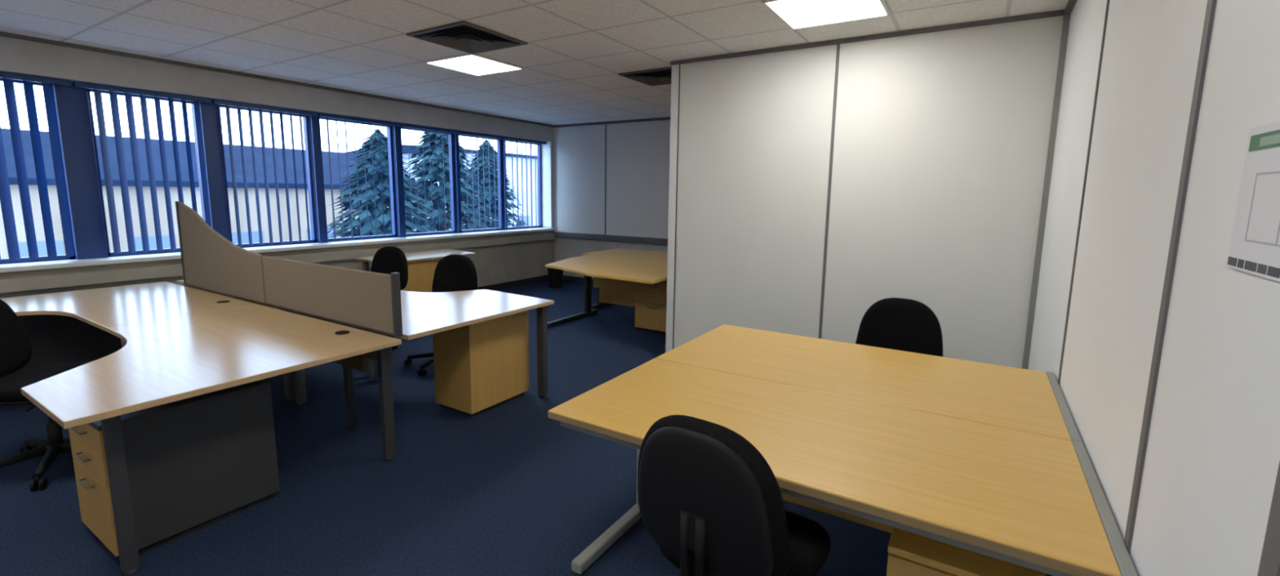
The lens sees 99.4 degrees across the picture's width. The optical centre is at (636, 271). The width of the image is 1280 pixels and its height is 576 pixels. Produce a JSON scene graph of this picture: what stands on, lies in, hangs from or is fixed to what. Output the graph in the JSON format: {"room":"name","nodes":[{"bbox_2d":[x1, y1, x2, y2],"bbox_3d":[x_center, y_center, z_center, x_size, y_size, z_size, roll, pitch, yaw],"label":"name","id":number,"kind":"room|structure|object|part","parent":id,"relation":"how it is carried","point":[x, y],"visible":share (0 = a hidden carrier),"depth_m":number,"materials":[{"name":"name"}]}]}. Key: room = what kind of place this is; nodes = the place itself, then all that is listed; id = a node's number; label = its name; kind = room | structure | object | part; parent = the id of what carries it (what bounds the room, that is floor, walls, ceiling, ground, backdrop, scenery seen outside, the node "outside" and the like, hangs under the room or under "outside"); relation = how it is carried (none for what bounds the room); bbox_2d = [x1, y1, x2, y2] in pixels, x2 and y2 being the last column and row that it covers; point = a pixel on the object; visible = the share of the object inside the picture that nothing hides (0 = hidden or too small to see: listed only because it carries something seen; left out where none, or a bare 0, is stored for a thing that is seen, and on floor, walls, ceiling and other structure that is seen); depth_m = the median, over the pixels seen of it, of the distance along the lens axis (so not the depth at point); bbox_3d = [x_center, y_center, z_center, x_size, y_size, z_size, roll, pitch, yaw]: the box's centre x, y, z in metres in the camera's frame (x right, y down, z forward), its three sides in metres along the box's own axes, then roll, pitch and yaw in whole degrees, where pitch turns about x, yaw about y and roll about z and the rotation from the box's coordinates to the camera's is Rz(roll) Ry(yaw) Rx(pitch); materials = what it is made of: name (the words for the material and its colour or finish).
{"room":"open-plan office","nodes":[
{"label":"open-plan office","id":0,"kind":"room"},
{"bbox_2d":[0,35,554,309],"bbox_3d":[-4.502,-0.532,4.654,0.300,2.600,11.150,6,10,32],"label":"wall","id":1,"kind":"structure","parent":0,"point":[498,264],"depth_m":5.61,"materials":[{"name":"grey paint"}]},
{"bbox_2d":[0,78,75,264],"bbox_3d":[-4.904,-0.769,4.126,0.060,1.450,0.950,6,10,32],"label":"window","id":2,"kind":"structure","parent":1,"relation":"in","point":[62,257],"depth_m":4.32,"materials":[{"name":"blue"}]},
{"bbox_2d":[0,71,74,261],"bbox_3d":[-4.781,-0.778,4.047,0.098,1.403,0.930,6,10,32],"label":"vertical blind","id":3,"kind":"object","parent":2,"relation":"attached to","point":[6,201],"visible":1,"depth_m":4.20,"materials":[{"name":"blue"}]},
{"bbox_3d":[-4.772,-1.451,3.950,0.050,0.043,0.930,6,10,32],"label":"head rail","id":4,"kind":"part","parent":3,"relation":"part of","materials":[{"name":"blue"}]},
{"bbox_2d":[51,81,108,259],"bbox_3d":[-4.631,-0.828,4.511,0.130,1.438,0.190,6,10,32],"label":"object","id":5,"kind":"object","parent":1,"relation":"attached to","point":[71,104],"visible":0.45,"depth_m":4.47,"materials":[{"name":"blue"}]},
{"bbox_2d":[86,88,205,257],"bbox_3d":[-4.402,-0.877,4.920,0.060,1.450,0.940,6,10,32],"label":"window","id":6,"kind":"structure","parent":1,"relation":"in","point":[126,253],"depth_m":4.83,"materials":[{"name":"blue"}]},
{"bbox_2d":[73,80,212,254],"bbox_3d":[-4.279,-0.886,4.840,0.098,1.403,0.920,6,10,32],"label":"vertical blind","id":7,"kind":"object","parent":6,"relation":"attached to","point":[97,88],"visible":0.91,"depth_m":4.76,"materials":[{"name":"blue"}]},
{"bbox_3d":[-4.270,-1.559,4.743,0.050,0.043,0.920,6,10,32],"label":"head rail","id":8,"kind":"part","parent":7,"relation":"part of","materials":[{"name":"blue"}]},
{"bbox_2d":[198,99,231,242],"bbox_3d":[-4.131,-0.935,5.300,0.130,1.438,0.150,6,10,32],"label":"post","id":9,"kind":"object","parent":1,"relation":"attached to","point":[209,113],"visible":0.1,"depth_m":5.25,"materials":[{"name":"blue metal"}]},
{"bbox_2d":[218,104,317,248],"bbox_3d":[-3.892,-0.987,5.725,0.060,1.450,0.980,6,10,32],"label":"window","id":10,"kind":"structure","parent":1,"relation":"in","point":[305,118],"depth_m":6.01,"materials":[{"name":"blue"}]},
{"bbox_2d":[212,98,319,246],"bbox_3d":[-3.769,-0.996,5.646,0.098,1.403,0.960,6,10,32],"label":"vertical blind","id":11,"kind":"object","parent":10,"relation":"attached to","point":[238,104],"visible":0.99,"depth_m":5.57,"materials":[{"name":"blue"}]},
{"bbox_3d":[-3.760,-1.669,5.549,0.050,0.043,0.960,6,10,32],"label":"head rail","id":12,"kind":"part","parent":11,"relation":"part of","materials":[{"name":"blue"}]},
{"bbox_2d":[0,31,553,127],"bbox_3d":[-4.347,-1.790,4.385,0.025,0.030,11.150,6,10,32],"label":"trim","id":13,"kind":"structure","parent":1,"relation":"attached to","point":[2,33],"depth_m":5.11,"materials":[{"name":"grey"}]},
{"bbox_2d":[0,227,554,272],"bbox_3d":[-3.561,-0.294,6.071,0.290,0.037,7.673,6,10,32],"label":"sill","id":14,"kind":"structure","parent":1,"relation":"attached to","point":[7,268],"depth_m":5.48,"materials":[{"name":"white paint"}]},
{"bbox_3d":[-4.513,0.319,4.777,0.300,0.880,11.150,6,10,32],"label":"wall panel","id":15,"kind":"part","parent":1,"relation":"part of","materials":[{"name":"white paint"}]},
{"bbox_2d":[0,233,555,293],"bbox_3d":[-4.372,0.031,4.614,0.060,0.100,11.090,6,10,32],"label":"window sill","id":16,"kind":"structure","parent":1,"relation":"attached to","point":[51,282],"depth_m":4.81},
{"bbox_2d":[308,115,328,243],"bbox_3d":[-3.610,-1.047,6.122,0.130,1.438,0.090,6,10,32],"label":"post","id":17,"kind":"object","parent":1,"relation":"attached to","point":[315,121],"visible":0.54,"depth_m":6.09,"materials":[{"name":"blue metal"}]},
{"bbox_2d":[320,117,397,242],"bbox_3d":[-3.363,-1.101,6.560,0.060,1.450,1.010,6,10,32],"label":"window","id":18,"kind":"structure","parent":1,"relation":"in","point":[389,135],"depth_m":6.87,"materials":[{"name":"blue"}]},
{"bbox_2d":[318,112,400,239],"bbox_3d":[-3.240,-1.110,6.481,0.098,1.403,0.990,6,10,32],"label":"vertical blind","id":19,"kind":"object","parent":18,"relation":"attached to","point":[327,116],"visible":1,"depth_m":6.34,"materials":[{"name":"blue"}]},
{"bbox_3d":[-3.231,-1.783,6.384,0.050,0.043,0.990,6,10,32],"label":"head rail","id":20,"kind":"part","parent":19,"relation":"part of","materials":[{"name":"blue"}]},
{"bbox_2d":[391,125,406,237],"bbox_3d":[-3.074,-1.163,6.970,0.130,1.438,0.090,6,10,32],"label":"post","id":21,"kind":"object","parent":1,"relation":"attached to","point":[397,131],"visible":0.53,"depth_m":6.93,"materials":[{"name":"blue metal"}]},
{"bbox_2d":[400,127,457,236],"bbox_3d":[-2.848,-1.212,7.375,0.060,1.450,0.930,6,10,32],"label":"window","id":22,"kind":"structure","parent":1,"relation":"in","point":[451,135],"depth_m":7.68,"materials":[{"name":"blue"}]},
{"bbox_2d":[400,123,461,235],"bbox_3d":[-2.725,-1.221,7.295,0.097,1.403,0.910,6,10,32],"label":"vertical blind","id":23,"kind":"object","parent":22,"relation":"attached to","point":[402,125],"visible":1,"depth_m":7.22,"materials":[{"name":"blue"}]},
{"bbox_3d":[-2.716,-1.894,7.198,0.050,0.043,0.910,6,10,32],"label":"head rail","id":24,"kind":"part","parent":23,"relation":"part of","materials":[{"name":"blue"}]},
{"bbox_2d":[454,133,504,233],"bbox_3d":[-2.359,-1.317,8.147,0.060,1.450,0.910,6,10,32],"label":"window","id":25,"kind":"structure","parent":1,"relation":"in","point":[456,140],"depth_m":8.33,"materials":[{"name":"blue"}]},
{"bbox_2d":[460,131,508,230],"bbox_3d":[-2.236,-1.326,8.068,0.098,1.403,0.890,6,10,32],"label":"vertical blind","id":26,"kind":"object","parent":25,"relation":"attached to","point":[465,133],"visible":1,"depth_m":8.07,"materials":[{"name":"blue"}]},
{"bbox_3d":[-2.227,-1.999,7.970,0.050,0.043,0.890,6,10,32],"label":"head rail","id":27,"kind":"part","parent":26,"relation":"part of","materials":[{"name":"blue"}]},
{"bbox_2d":[477,275,548,291],"bbox_3d":[-4.383,0.719,4.749,0.020,0.100,11.150,6,10,32],"label":"baseboard","id":28,"kind":"structure","parent":1,"relation":"attached to","point":[508,285],"depth_m":8.61,"materials":[{"name":"black"}]},
{"bbox_2d":[502,139,542,230],"bbox_3d":[-1.882,-1.420,8.899,0.060,1.450,0.883,6,10,32],"label":"window","id":29,"kind":"structure","parent":1,"relation":"in","point":[539,145],"depth_m":9.16,"materials":[{"name":"blue"}]},
{"bbox_2d":[507,137,546,228],"bbox_3d":[-1.763,-1.428,8.815,0.098,1.403,0.850,6,10,32],"label":"vertical blind","id":30,"kind":"object","parent":29,"relation":"attached to","point":[512,139],"visible":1,"depth_m":8.76,"materials":[{"name":"blue"}]},
{"bbox_3d":[-1.754,-2.101,8.717,0.050,0.043,0.850,6,10,32],"label":"head rail","id":31,"kind":"part","parent":30,"relation":"part of","materials":[{"name":"blue"}]},
{"bbox_2d":[0,280,891,575],"bbox_3d":[-1.725,1.092,3.117,6.900,0.100,11.350,6,10,32],"label":"floor","id":32,"kind":"structure","parent":0,"point":[508,489],"depth_m":2.71,"materials":[{"name":"carpet"}]},
{"bbox_2d":[0,299,93,491],"bbox_3d":[-3.124,0.581,2.890,0.627,0.938,0.636,-2,9,-16],"label":"office chair","id":33,"kind":"object","parent":32,"relation":"on","point":[15,349],"visible":0.57,"depth_m":2.89,"materials":[{"name":"black fabric"}]},
{"bbox_3d":[-3.354,0.341,2.789,0.115,0.441,0.446,-2,9,-16],"label":"backrest","id":34,"kind":"part","parent":33,"relation":"part of","materials":[{"name":"black fabric"}]},
{"bbox_3d":[-3.245,0.976,2.815,0.052,0.070,0.274,7,11,38],"label":"leg","id":35,"kind":"part","parent":33,"relation":"part of","materials":[{"name":"black plastic"}]},
{"bbox_3d":[-3.296,0.949,3.000,0.274,0.070,0.052,4,9,21],"label":"leg","id":36,"kind":"part","parent":33,"relation":"part of","materials":[{"name":"black plastic"}]},
{"bbox_3d":[-3.117,0.585,2.893,0.430,0.091,0.474,-2,9,-16],"label":"seat","id":37,"kind":"part","parent":33,"relation":"part of","materials":[{"name":"black fabric"}]},
{"bbox_3d":[-3.052,0.980,2.805,0.052,0.070,0.274,-5,10,-33],"label":"leg","id":38,"kind":"part","parent":33,"relation":"part of","materials":[{"name":"black plastic"}]},
{"bbox_3d":[-2.983,0.955,2.986,0.274,0.070,0.052,-2,9,-16],"label":"leg","id":39,"kind":"part","parent":33,"relation":"part of","materials":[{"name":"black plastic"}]},
{"bbox_2d":[0,281,259,380],"bbox_3d":[-3.527,0.579,3.575,1.617,0.736,1.240,6,10,32],"label":"desk","id":40,"kind":"object","parent":32,"relation":"on","point":[68,326],"visible":0.41,"depth_m":3.81,"materials":[{"name":"brown wood"}]},
{"bbox_3d":[-4.170,0.520,3.992,0.020,0.692,0.950,6,10,32],"label":"panel","id":41,"kind":"part","parent":40,"relation":"part of","materials":[{"name":"fabric"}]},
{"bbox_3d":[-2.925,0.664,3.158,0.060,0.704,0.050,6,10,32],"label":"leg","id":42,"kind":"part","parent":40,"relation":"part of","materials":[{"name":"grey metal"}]},
{"bbox_2d":[68,379,279,556],"bbox_3d":[-2.096,0.831,2.474,0.440,0.590,0.624,6,10,32],"label":"drawer pedestal","id":43,"kind":"object","parent":32,"relation":"on","point":[194,464],"visible":0.69,"depth_m":2.33,"materials":[{"name":"wood"}]},
{"bbox_3d":[-2.252,0.639,2.190,0.118,0.008,0.024,6,10,32],"label":"handle","id":44,"kind":"part","parent":43,"relation":"part of","materials":[{"name":"grey metal"}]},
{"bbox_3d":[-2.254,0.753,2.206,0.118,0.008,0.024,6,10,32],"label":"handle","id":45,"kind":"part","parent":43,"relation":"part of","materials":[{"name":"grey metal"}]},
{"bbox_3d":[-2.255,0.867,2.223,0.118,0.008,0.024,6,10,32],"label":"handle","id":46,"kind":"part","parent":43,"relation":"part of","materials":[{"name":"grey metal"}]},
{"bbox_3d":[-2.241,0.652,2.210,0.434,0.111,0.018,6,10,32],"label":"drawer","id":47,"kind":"part","parent":43,"relation":"part of","materials":[{"name":"brown wood"}]},
{"bbox_3d":[-2.243,0.766,2.226,0.434,0.111,0.018,6,10,32],"label":"drawer","id":48,"kind":"part","parent":43,"relation":"part of","materials":[{"name":"brown wood"}]},
{"bbox_3d":[-2.245,0.968,2.255,0.434,0.289,0.018,6,10,32],"label":"drawer","id":49,"kind":"part","parent":43,"relation":"part of","materials":[{"name":"brown wood"}]},
{"bbox_3d":[-2.086,0.548,2.444,0.440,0.020,0.600,6,10,32],"label":"panel","id":50,"kind":"part","parent":43,"relation":"part of","materials":[{"name":"grey metal"}]},
{"bbox_2d":[20,305,401,575],"bbox_3d":[-2.186,0.713,2.777,1.510,0.736,1.295,6,10,32],"label":"desk","id":51,"kind":"object","parent":32,"relation":"on","point":[171,360],"visible":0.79,"depth_m":2.43,"materials":[{"name":"brown wood"}]},
{"bbox_3d":[-1.983,0.832,2.084,0.042,0.704,0.050,6,10,32],"label":"leg","id":52,"kind":"part","parent":51,"relation":"part of","materials":[{"name":"grey metal"}]},
{"bbox_2d":[262,256,402,336],"bbox_3d":[-1.866,0.112,3.241,1.430,0.340,0.040,6,10,32],"label":"screen","id":53,"kind":"object","parent":51,"relation":"attached to","point":[364,300],"visible":1,"depth_m":3.15,"materials":[{"name":"fabric"}]},
{"bbox_3d":[-1.881,0.277,3.273,1.400,0.002,0.036,6,10,32],"label":"rail","id":54,"kind":"part","parent":53,"relation":"part of","materials":[{"name":"grey metal"}]},
{"bbox_3d":[-1.272,0.173,2.873,0.028,0.339,0.040,6,10,32],"label":"post","id":55,"kind":"part","parent":53,"relation":"part of","materials":[{"name":"grey metal"}]},
{"bbox_3d":[-1.964,0.401,3.245,1.140,0.184,0.018,6,10,32],"label":"modesty panel","id":56,"kind":"part","parent":51,"relation":"part of","materials":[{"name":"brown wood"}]},
{"bbox_3d":[-1.388,0.706,3.006,0.042,0.704,0.060,6,10,32],"label":"leg","id":57,"kind":"part","parent":51,"relation":"part of","materials":[{"name":"grey metal"}]},
{"bbox_2d":[176,280,374,400],"bbox_3d":[-2.833,0.433,4.671,1.617,0.730,1.230,6,10,32],"label":"desk","id":58,"kind":"object","parent":32,"relation":"on","point":[289,387],"visible":0.17,"depth_m":3.89,"materials":[{"name":"brown wood"}]},
{"bbox_2d":[174,201,266,304],"bbox_3d":[-3.039,-0.168,3.946,1.305,0.660,0.036,6,10,32],"label":"screen","id":59,"kind":"object","parent":58,"relation":"attached to","point":[211,262],"visible":0.98,"depth_m":3.97,"materials":[{"name":"fabric"}]},
{"bbox_3d":[-3.582,-0.224,4.282,0.023,0.659,0.036,6,10,32],"label":"post","id":60,"kind":"part","parent":59,"relation":"part of","materials":[{"name":"grey metal"}]},
{"bbox_3d":[-3.033,0.159,3.986,1.280,0.002,0.036,6,10,32],"label":"rail","id":61,"kind":"part","parent":59,"relation":"part of","materials":[{"name":"grey metal"}]},
{"bbox_3d":[-3.135,0.353,4.167,1.420,0.384,0.018,6,10,32],"label":"modesty panel","id":62,"kind":"part","parent":58,"relation":"part of","materials":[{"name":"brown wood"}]},
{"bbox_3d":[-2.484,0.569,3.854,0.060,0.704,0.050,6,10,32],"label":"leg","id":63,"kind":"part","parent":58,"relation":"part of","materials":[{"name":"grey metal"}]},
{"bbox_3d":[-2.165,0.500,4.358,0.060,0.704,0.050,6,10,32],"label":"leg","id":64,"kind":"part","parent":58,"relation":"part of","materials":[{"name":"grey metal"}]},
{"bbox_2d":[370,246,408,350],"bbox_3d":[-2.553,0.246,5.256,0.636,0.938,0.627,3,9,17],"label":"office chair","id":65,"kind":"object","parent":32,"relation":"on","point":[387,260],"visible":0.27,"depth_m":5.42,"materials":[{"name":"black fabric"}]},
{"bbox_3d":[-2.478,-0.033,5.450,0.446,0.441,0.115,3,9,17],"label":"backrest","id":66,"kind":"part","parent":65,"relation":"part of","materials":[{"name":"black fabric"}]},
{"bbox_2d":[274,289,554,426],"bbox_3d":[-1.529,0.569,3.851,1.470,0.730,1.210,6,10,32],"label":"desk","id":67,"kind":"object","parent":32,"relation":"on","point":[423,313],"visible":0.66,"depth_m":3.68,"materials":[{"name":"brown wood"}]},
{"bbox_3d":[-2.361,0.581,3.778,0.060,0.704,0.050,6,10,32],"label":"leg","id":68,"kind":"part","parent":67,"relation":"part of","materials":[{"name":"grey metal"}]},
{"bbox_3d":[-1.881,0.383,3.377,1.140,0.184,0.018,6,10,32],"label":"modesty panel","id":69,"kind":"part","parent":67,"relation":"part of","materials":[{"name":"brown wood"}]},
{"bbox_3d":[-1.833,0.637,3.439,0.042,0.704,0.044,6,10,32],"label":"leg","id":70,"kind":"part","parent":67,"relation":"part of","materials":[{"name":"grey metal"}]},
{"bbox_3d":[-2.042,0.513,4.282,0.060,0.704,0.050,6,10,32],"label":"leg","id":71,"kind":"part","parent":67,"relation":"part of","materials":[{"name":"grey metal"}]},
{"bbox_3d":[-0.693,0.576,3.973,0.060,0.704,0.050,6,10,32],"label":"leg","id":72,"kind":"part","parent":67,"relation":"part of","materials":[{"name":"grey metal"}]},
{"bbox_2d":[354,248,475,292],"bbox_3d":[-2.595,0.155,6.609,0.660,0.730,1.300,6,10,32],"label":"desk","id":73,"kind":"object","parent":32,"relation":"on","point":[422,265],"visible":0.22,"depth_m":6.29,"materials":[{"name":"brown wood"}]},
{"bbox_3d":[-3.110,0.211,6.263,0.060,0.704,0.050,6,10,32],"label":"leg","id":74,"kind":"part","parent":73,"relation":"part of","materials":[{"name":"grey metal"}]},
{"bbox_3d":[-2.411,0.120,6.404,0.020,0.544,1.040,6,10,32],"label":"modesty panel","id":75,"kind":"part","parent":73,"relation":"part of","materials":[{"name":"brown wood"}]},
{"bbox_2d":[404,254,477,376],"bbox_3d":[-1.678,0.346,4.645,0.636,0.938,0.627,3,8,14],"label":"office chair","id":76,"kind":"object","parent":32,"relation":"on","point":[453,273],"visible":0.44,"depth_m":4.81,"materials":[{"name":"black fabric"}]},
{"bbox_3d":[-1.844,0.721,4.703,0.274,0.070,0.052,0,8,-3],"label":"leg","id":77,"kind":"part","parent":76,"relation":"part of","materials":[{"name":"black plastic"}]},
{"bbox_3d":[-1.720,0.745,4.554,0.052,0.070,0.274,3,8,14],"label":"leg","id":78,"kind":"part","parent":76,"relation":"part of","materials":[{"name":"black plastic"}]},
{"bbox_3d":[-1.615,0.067,4.842,0.446,0.441,0.115,3,8,14],"label":"backrest","id":79,"kind":"part","parent":76,"relation":"part of","materials":[{"name":"black fabric"}]},
{"bbox_2d":[432,310,528,417],"bbox_3d":[-1.094,0.589,3.891,0.370,0.690,0.574,6,10,32],"label":"drawer pedestal","id":80,"kind":"object","parent":32,"relation":"on","point":[482,367],"visible":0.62,"depth_m":3.70,"materials":[{"name":"brown wood"}]},
{"bbox_3d":[-0.955,0.310,4.068,0.364,0.133,0.018,6,10,32],"label":"drawer","id":81,"kind":"part","parent":80,"relation":"part of","materials":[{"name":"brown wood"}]},
{"bbox_3d":[-0.957,0.446,4.087,0.364,0.133,0.018,6,10,32],"label":"drawer","id":82,"kind":"part","parent":80,"relation":"part of","materials":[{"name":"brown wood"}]},
{"bbox_3d":[-0.960,0.687,4.122,0.364,0.345,0.018,6,10,32],"label":"drawer","id":83,"kind":"part","parent":80,"relation":"part of","materials":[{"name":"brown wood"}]},
{"bbox_2d":[546,267,563,288],"bbox_3d":[-1.297,0.073,8.635,0.276,0.346,0.276,6,10,32],"label":"waste bin","id":84,"kind":"object","parent":32,"relation":"on","point":[555,276],"visible":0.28,"depth_m":8.55,"materials":[{"name":"black plastic"}]},
{"bbox_2d":[545,254,667,349],"bbox_3d":[-0.222,0.292,5.887,1.700,0.730,1.380,6,10,32],"label":"desk","id":85,"kind":"object","parent":32,"relation":"on","point":[618,276],"visible":0.62,"depth_m":6.11,"materials":[{"name":"brown wood"}]},
{"bbox_3d":[0.141,0.161,6.424,1.430,0.564,0.018,6,10,32],"label":"modesty panel","id":86,"kind":"part","parent":85,"relation":"part of","materials":[{"name":"brown wood"}]},
{"bbox_2d":[582,248,667,309],"bbox_3d":[0.469,0.176,6.747,2.250,0.730,0.816,6,10,32],"label":"desk","id":87,"kind":"object","parent":32,"relation":"on","point":[649,255],"visible":0.23,"depth_m":6.97,"materials":[{"name":"brown wood"}]},
{"bbox_3d":[0.278,0.082,6.422,1.950,0.404,0.018,6,10,32],"label":"modesty panel","id":88,"kind":"part","parent":87,"relation":"part of","materials":[{"name":"brown wood"}]},
{"bbox_2d":[635,280,666,334],"bbox_3d":[0.287,0.354,6.024,0.450,0.580,0.504,6,10,32],"label":"drawer pedestal","id":89,"kind":"object","parent":32,"relation":"on","point":[651,300],"visible":0.56,"depth_m":5.84,"materials":[{"name":"brown wood"}]},
{"bbox_3d":[0.169,0.482,5.855,0.444,0.284,0.018,6,10,32],"label":"drawer","id":90,"kind":"part","parent":89,"relation":"part of","materials":[{"name":"brown wood"}]},
{"bbox_3d":[0.172,0.284,5.826,0.444,0.109,0.018,6,10,32],"label":"drawer","id":91,"kind":"part","parent":89,"relation":"part of","materials":[{"name":"brown wood"}]},
{"bbox_3d":[0.173,0.172,5.810,0.444,0.109,0.018,6,10,32],"label":"drawer","id":92,"kind":"part","parent":89,"relation":"part of","materials":[{"name":"brown wood"}]},
{"bbox_2d":[637,414,831,575],"bbox_3d":[0.316,0.808,1.641,0.636,0.938,0.627,7,10,36],"label":"office chair","id":93,"kind":"object","parent":32,"relation":"on","point":[711,502],"visible":1,"depth_m":1.35,"materials":[{"name":"black fabric"}]},
{"bbox_3d":[0.319,0.811,1.648,0.474,0.091,0.430,7,10,36],"label":"seat","id":94,"kind":"part","parent":93,"relation":"part of","materials":[{"name":"black fabric"}]},
{"bbox_2d":[547,358,1137,575],"bbox_3d":[0.541,0.879,1.888,1.599,0.733,0.752,6,10,32],"label":"desk","id":95,"kind":"object","parent":32,"relation":"on","point":[1036,502],"visible":0.73,"depth_m":1.62,"materials":[{"name":"brown wood"}]},
{"bbox_3d":[0.365,0.597,1.542,1.486,0.022,0.030,6,10,32],"label":"rail","id":96,"kind":"part","parent":95,"relation":"part of","materials":[{"name":"grey metal"}]},
{"bbox_3d":[0.669,0.715,2.091,1.426,0.404,0.018,6,10,32],"label":"modesty panel","id":97,"kind":"part","parent":95,"relation":"part of","materials":[{"name":"brown wood"}]},
{"bbox_2d":[654,324,1082,442],"bbox_3d":[0.965,0.789,2.548,1.589,0.733,0.818,6,10,32],"label":"desk","id":98,"kind":"object","parent":32,"relation":"on","point":[1024,400],"visible":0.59,"depth_m":2.36,"materials":[{"name":"brown wood"}]},
{"bbox_2d":[855,297,942,356],"bbox_3d":[1.333,0.643,2.873,0.636,0.938,0.627,6,10,32],"label":"office chair","id":99,"kind":"object","parent":32,"relation":"on","point":[907,325],"visible":0.23,"depth_m":3.02,"materials":[{"name":"black fabric"}]},
{"bbox_2d":[886,527,1045,575],"bbox_3d":[0.946,1.008,1.609,0.350,0.570,0.524,6,10,32],"label":"drawer pedestal","id":100,"kind":"object","parent":32,"relation":"on","point":[909,554],"visible":0.41,"depth_m":1.43,"materials":[{"name":"brown wood"}]},
{"bbox_3d":[0.827,0.830,1.388,0.344,0.107,0.018,6,10,32],"label":"drawer","id":101,"kind":"part","parent":100,"relation":"part of","materials":[{"name":"brown wood"}]},
{"bbox_2d":[0,0,1068,124],"bbox_3d":[-1.689,-1.580,2.730,6.900,0.100,11.350,6,10,32],"label":"ceiling","id":102,"kind":"structure","parent":0,"point":[575,52],"depth_m":3.89,"materials":[{"name":"tile"}]},
{"bbox_2d":[406,20,528,54],"bbox_3d":[-1.227,-1.688,3.954,0.600,0.023,0.600,6,10,32],"label":"ceiling vent","id":103,"kind":"object","parent":102,"relation":"in","point":[463,36],"visible":1,"depth_m":3.92,"materials":[{"name":"black metal"}]},
{"bbox_2d":[423,53,524,75],"bbox_3d":[-1.425,-1.815,4.777,0.600,0.014,0.600,6,10,32],"label":"recessed light","id":104,"kind":"object","parent":102,"relation":"in","point":[475,64],"visible":0.93,"depth_m":4.74,"materials":[{"name":"white paint"}]},
{"bbox_2d":[617,66,671,86],"bbox_3d":[0.238,-1.841,5.150,0.600,0.023,0.600,6,10,32],"label":"ceiling vent","id":105,"kind":"object","parent":102,"relation":"in","point":[657,77],"visible":0.61,"depth_m":5.11,"materials":[{"name":"black metal"}]},
{"bbox_2d":[761,0,890,30],"bbox_3d":[1.125,-1.552,3.199,0.600,0.014,0.600,6,10,32],"label":"recessed light","id":106,"kind":"object","parent":102,"relation":"in","point":[795,14],"visible":1,"depth_m":3.23,"materials":[{"name":"white paint"}]},
{"bbox_2d":[553,120,670,278],"bbox_3d":[1.282,-0.887,7.643,6.900,2.600,0.104,6,10,32],"label":"wall","id":107,"kind":"structure","parent":0,"point":[610,179],"depth_m":8.59,"materials":[{"name":"grey paint"}]},
{"bbox_2d":[562,275,593,284],"bbox_3d":[1.319,0.370,7.723,6.500,0.090,0.018,6,10,32],"label":"baseboard","id":108,"kind":"structure","parent":107,"relation":"attached to","point":[570,278],"depth_m":9.18,"materials":[{"name":"grey metal"}]},
{"bbox_3d":[1.271,-0.007,7.773,6.900,0.820,0.100,6,10,32],"label":"wall panel","id":109,"kind":"part","parent":107,"relation":"part of","materials":[{"name":"grey paint"}]},
{"bbox_2d":[555,231,667,244],"bbox_3d":[0.731,-0.421,7.966,5.010,0.090,0.055,6,10,32],"label":"trunking","id":110,"kind":"structure","parent":107,"relation":"attached to","point":[557,234],"depth_m":8.62,"materials":[{"name":"grey plastic"}]},
{"bbox_2d":[553,116,670,127],"bbox_3d":[1.350,-2.141,7.354,6.500,0.035,0.030,6,10,32],"label":"trim","id":111,"kind":"structure","parent":107,"relation":"attached to","point":[668,117],"depth_m":8.40,"materials":[{"name":"grey metal"}]},
{"bbox_2d":[665,9,1071,369],"bbox_3d":[1.423,-0.373,4.106,2.660,2.600,0.150,6,10,32],"label":"wall","id":112,"kind":"structure","parent":0,"point":[812,185],"depth_m":3.86,"materials":[{"name":"grey paint"}]},
{"bbox_3d":[0.334,-0.471,4.788,0.067,2.569,0.124,6,10,32],"label":"post","id":113,"kind":"part","parent":112,"relation":"part of","materials":[{"name":"white metal"}]},
{"bbox_2d":[1027,0,1279,575],"bbox_3d":[1.171,0.052,1.142,0.106,2.600,11.150,6,10,32],"label":"wall","id":114,"kind":"structure","parent":0,"point":[1163,356],"depth_m":1.14,"materials":[{"name":"grey paint"}]},
{"bbox_2d":[1064,0,1077,13],"bbox_3d":[0.351,-1.056,-0.247,0.030,0.030,8.200,6,10,32],"label":"trim","id":115,"kind":"structure","parent":114,"relation":"attached to","point":[1071,3],"depth_m":3.06,"materials":[{"name":"grey metal"}]},
{"bbox_2d":[1226,121,1279,281],"bbox_3d":[0.881,-0.100,0.745,0.004,0.217,0.280,6,10,32],"label":"notice","id":116,"kind":"object","parent":114,"relation":"attached to","point":[1255,243],"visible":1,"depth_m":0.80,"materials":[{"name":"white paper"}]},
{"label":"outside","id":117,"kind":"structure","parent":0,"visible":0},
{"bbox_3d":[-40.393,-3.586,54.872,113.400,0.100,170.000,6,10,32],"label":"ground","id":118,"kind":"structure","parent":117,"visible":0},
{"bbox_2d":[0,128,388,258],"bbox_3d":[-28.648,-2.356,21.988,12.800,7.200,35.800,6,10,32],"label":"building","id":119,"kind":"structure","parent":118,"relation":"on","point":[6,133],"depth_m":24.80,"materials":[{"name":"stone"}]},
{"bbox_2d":[326,128,440,238],"bbox_3d":[-8.611,-1.347,18.337,5.314,6.783,5.148,6,10,32],"label":"conifer tree","id":120,"kind":"object","parent":118,"relation":"on","point":[375,136],"visible":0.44,"depth_m":17.37,"materials":[{"name":"green plant"}]},
{"bbox_2d":[347,144,537,231],"bbox_3d":[-17.197,-6.810,49.277,14.800,8.500,10.800,6,10,32],"label":"building","id":121,"kind":"structure","parent":118,"relation":"on","point":[405,148],"depth_m":47.09,"materials":[{"name":"stone"}]},
{"bbox_2d":[402,132,497,232],"bbox_3d":[-8.578,-2.799,23.877,5.879,8.070,5.919,6,10,32],"label":"conifer tree","id":122,"kind":"object","parent":118,"relation":"on","point":[436,173],"visible":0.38,"depth_m":22.84,"materials":[{"name":"green plant"}]},
{"bbox_2d":[446,139,526,230],"bbox_3d":[-8.267,-3.437,30.020,5.334,7.581,5.641,6,10,32],"label":"conifer tree","id":123,"kind":"object","parent":118,"relation":"on","point":[482,156],"visible":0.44,"depth_m":29.04,"materials":[{"name":"green plant"}]}
]}

